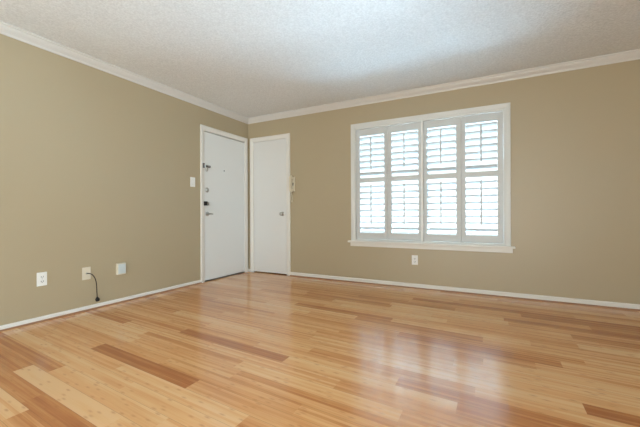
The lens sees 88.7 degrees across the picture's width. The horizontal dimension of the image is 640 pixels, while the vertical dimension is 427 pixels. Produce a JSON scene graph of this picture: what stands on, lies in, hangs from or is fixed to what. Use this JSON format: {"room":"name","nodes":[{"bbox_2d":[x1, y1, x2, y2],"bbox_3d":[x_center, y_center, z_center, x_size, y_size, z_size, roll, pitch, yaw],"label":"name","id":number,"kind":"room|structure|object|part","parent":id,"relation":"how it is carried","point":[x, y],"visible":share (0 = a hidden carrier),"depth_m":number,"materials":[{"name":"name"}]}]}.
{"room":"empty living room","nodes":[
{"label":"empty living room","id":0,"kind":"room"},
{"bbox_2d":[0,34,248,325],"bbox_3d":[-2.765,-0.285,2.258,0.140,2.420,6.740,0,0,28],"label":"wall","id":1,"kind":"structure","parent":0,"point":[97,166],"depth_m":3.14,"materials":[{"name":"beige paint"}]},
{"bbox_2d":[37,272,46,286],"bbox_3d":[-2.389,0.561,2.811,0.009,0.116,0.072,0,0,28],"label":"wall outlet","id":2,"kind":"object","parent":1,"relation":"attached to","point":[42,276],"visible":1,"depth_m":2.81,"materials":[{"name":"white plastic"}]},
{"bbox_2d":[82,267,90,279],"bbox_3d":[-2.224,0.570,3.119,0.016,0.118,0.074,0,0,28],"label":"cable wall plate","id":3,"kind":"object","parent":1,"relation":"attached to","point":[85,276],"visible":1,"depth_m":3.12,"materials":[{"name":"beige plastic"}]},
{"bbox_2d":[87,273,99,301],"bbox_3d":[-2.183,0.709,3.156,0.039,0.290,0.108,0,0,28],"label":"hanging cable","id":4,"kind":"object","parent":3,"relation":"hanging from","point":[97,299],"visible":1,"depth_m":3.17,"materials":[{"name":"brown plastic"}]},
{"bbox_2d":[0,280,201,331],"bbox_3d":[-2.881,0.904,1.851,0.024,0.042,5.628,0,0,28],"label":"baseboard","id":5,"kind":"structure","parent":1,"relation":"attached to","point":[124,299],"depth_m":3.12,"materials":[{"name":"white paint"}]},
{"bbox_2d":[116,263,125,274],"bbox_3d":[-2.066,0.572,3.399,0.036,0.116,0.092,0,0,28],"label":"wall control box","id":6,"kind":"object","parent":1,"relation":"attached to","point":[120,267],"visible":1,"depth_m":3.38,"materials":[{"name":"beige plastic"}]},
{"bbox_3d":[-2.053,0.570,3.393,0.007,0.096,0.072,0,0,28],"label":"panel","id":7,"kind":"part","parent":6,"relation":"part of","materials":[{"name":"white plastic"}]},
{"bbox_2d":[0,21,248,123],"bbox_3d":[-2.650,-1.458,2.274,0.058,0.075,6.600,0,0,28],"label":"trim","id":8,"kind":"structure","parent":1,"relation":"attached to","point":[6,29],"depth_m":3.24,"materials":[{"name":"white paint"}]},
{"bbox_2d":[190,177,194,186],"bbox_3d":[-1.645,-0.411,4.234,0.016,0.124,0.076,0,0,28],"label":"light switch","id":9,"kind":"object","parent":1,"relation":"attached to","point":[192,179],"visible":1,"depth_m":4.23,"materials":[{"name":"white plastic"}]},
{"bbox_2d":[200,124,247,282],"bbox_3d":[-1.404,-0.134,4.782,0.170,2.107,0.939,0,0,28],"label":"door","id":10,"kind":"structure","parent":1,"relation":"in","point":[223,155],"depth_m":4.71,"materials":[{"name":"white paint"}]},
{"bbox_2d":[0,271,639,426],"bbox_3d":[-0.035,0.914,0.985,6.130,0.001,6.730,0,0,28],"label":"floor","id":11,"kind":"structure","parent":0,"point":[256,348],"depth_m":2.02,"materials":[{"name":"brown wood"}]},
{"bbox_2d":[0,0,639,117],"bbox_3d":[-0.017,-1.566,0.897,6.280,0.120,6.880,0,0,28],"label":"ceiling","id":12,"kind":"structure","parent":0,"point":[246,58],"depth_m":2.83,"materials":[{"name":"white paint"}]},
{"bbox_2d":[248,59,639,303],"bbox_3d":[1.549,-0.302,3.884,6.280,2.420,0.140,0,0,28],"label":"wall","id":13,"kind":"structure","parent":0,"point":[575,134],"depth_m":3.44,"materials":[{"name":"beige paint"}]},
{"bbox_2d":[250,133,290,275],"bbox_3d":[-0.756,-0.137,5.041,0.743,2.107,0.185,0,0,28],"label":"door","id":14,"kind":"structure","parent":13,"relation":"in","point":[270,251],"depth_m":5.01,"materials":[{"name":"white paint"}]},
{"bbox_2d":[289,175,294,201],"bbox_3d":[-0.422,-0.366,4.782,0.082,0.394,0.095,0,0,28],"label":"phone","id":15,"kind":"object","parent":13,"relation":"attached to","point":[291,179],"visible":1,"depth_m":4.79,"materials":[{"name":"beige plastic"}]},
{"bbox_2d":[412,255,417,264],"bbox_3d":[1.161,0.567,4.005,0.072,0.116,0.009,0,0,28],"label":"wall outlet","id":16,"kind":"object","parent":13,"relation":"attached to","point":[414,257],"visible":1,"depth_m":4.00,"materials":[{"name":"white plastic"}]},
{"bbox_2d":[348,102,514,252],"bbox_3d":[1.262,-0.384,4.003,1.928,1.623,0.185,0,0,28],"label":"window","id":17,"kind":"structure","parent":13,"relation":"in","point":[506,247],"depth_m":3.83,"materials":[{"name":"white paint"}]},
{"bbox_2d":[356,126,387,239],"bbox_3d":[0.674,-0.392,4.275,0.424,1.446,0.095,0,0,28],"label":"plantation shutter","id":18,"kind":"object","parent":17,"relation":"attached to","point":[371,132],"visible":1,"depth_m":4.26,"materials":[{"name":"white paint"}]},
{"bbox_3d":[0.659,-0.783,4.235,0.019,0.420,0.011,0,0,28],"label":"tilt rod","id":19,"kind":"part","parent":18,"relation":"part of","materials":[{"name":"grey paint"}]},
{"bbox_3d":[0.661,-0.116,4.235,0.019,0.525,0.011,0,0,28],"label":"tilt rod","id":20,"kind":"part","parent":18,"relation":"part of","materials":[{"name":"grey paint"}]},
{"bbox_2d":[387,122,420,240],"bbox_3d":[1.049,-0.393,4.079,0.422,1.446,0.095,0,0,28],"label":"plantation shutter","id":21,"kind":"object","parent":17,"relation":"attached to","point":[405,128],"visible":0.99,"depth_m":4.07,"materials":[{"name":"white paint"}]},
{"bbox_3d":[1.036,-0.785,4.038,0.019,0.420,0.011,0,0,28],"label":"tilt rod","id":22,"kind":"part","parent":21,"relation":"part of","materials":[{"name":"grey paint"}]},
{"bbox_3d":[1.039,-0.117,4.038,0.019,0.525,0.011,0,0,28],"label":"tilt rod","id":23,"kind":"part","parent":21,"relation":"part of","materials":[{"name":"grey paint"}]},
{"bbox_3d":[1.249,-0.394,3.979,0.022,1.454,0.079,0,0,28],"label":"post","id":24,"kind":"part","parent":17,"relation":"part of","materials":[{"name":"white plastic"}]},
{"bbox_3d":[1.245,0.365,3.965,1.928,0.024,0.100,0,0,28],"label":"sill","id":25,"kind":"part","parent":17,"relation":"part of","materials":[{"name":"white paint"}]},
{"bbox_2d":[423,117,461,241],"bbox_3d":[1.443,-0.395,3.873,0.422,1.446,0.095,0,0,28],"label":"plantation shutter","id":26,"kind":"object","parent":17,"relation":"attached to","point":[456,121],"visible":1,"depth_m":3.86,"materials":[{"name":"white paint"}]},
{"bbox_3d":[1.417,-0.786,3.839,0.019,0.420,0.011,0,0,28],"label":"tilt rod","id":27,"kind":"part","parent":26,"relation":"part of","materials":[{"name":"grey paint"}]},
{"bbox_3d":[1.419,-0.119,3.839,0.019,0.525,0.011,0,0,28],"label":"tilt rod","id":28,"kind":"part","parent":26,"relation":"part of","materials":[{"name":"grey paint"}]},
{"bbox_3d":[1.292,-0.398,4.063,1.776,1.505,0.050,0,0,28],"label":"frame","id":29,"kind":"part","parent":17,"relation":"part of","materials":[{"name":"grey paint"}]},
{"bbox_2d":[461,111,503,243],"bbox_3d":[1.818,-0.396,3.677,0.424,1.446,0.095,0,0,28],"label":"plantation shutter","id":30,"kind":"object","parent":17,"relation":"attached to","point":[496,116],"visible":0.99,"depth_m":3.67,"materials":[{"name":"white paint"}]},
{"bbox_3d":[1.793,-0.788,3.642,0.019,0.420,0.011,0,0,28],"label":"tilt rod","id":31,"kind":"part","parent":30,"relation":"part of","materials":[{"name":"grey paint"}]},
{"bbox_3d":[1.796,-0.120,3.642,0.019,0.525,0.011,0,0,28],"label":"tilt rod","id":32,"kind":"part","parent":30,"relation":"part of","materials":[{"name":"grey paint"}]},
{"bbox_2d":[248,49,639,123],"bbox_3d":[1.499,-1.474,3.796,6.000,0.075,0.058,0,0,28],"label":"trim","id":33,"kind":"structure","parent":13,"relation":"attached to","point":[630,55],"depth_m":3.69,"materials":[{"name":"white paint"}]},
{"bbox_2d":[290,272,639,310],"bbox_3d":[1.866,0.879,3.628,5.208,0.055,0.024,0,0,28],"label":"baseboard","id":34,"kind":"structure","parent":13,"relation":"attached to","point":[606,304],"depth_m":3.64,"materials":[{"name":"white paint"}]},
{"label":"outside","id":35,"kind":"structure","parent":0,"visible":0},
{"bbox_2d":[361,226,497,235],"bbox_3d":[6.652,1.089,13.632,22.000,0.100,21.859,0,0,28],"label":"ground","id":36,"kind":"structure","parent":35,"point":[371,231],"depth_m":19.16,"materials":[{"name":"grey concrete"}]}
]}

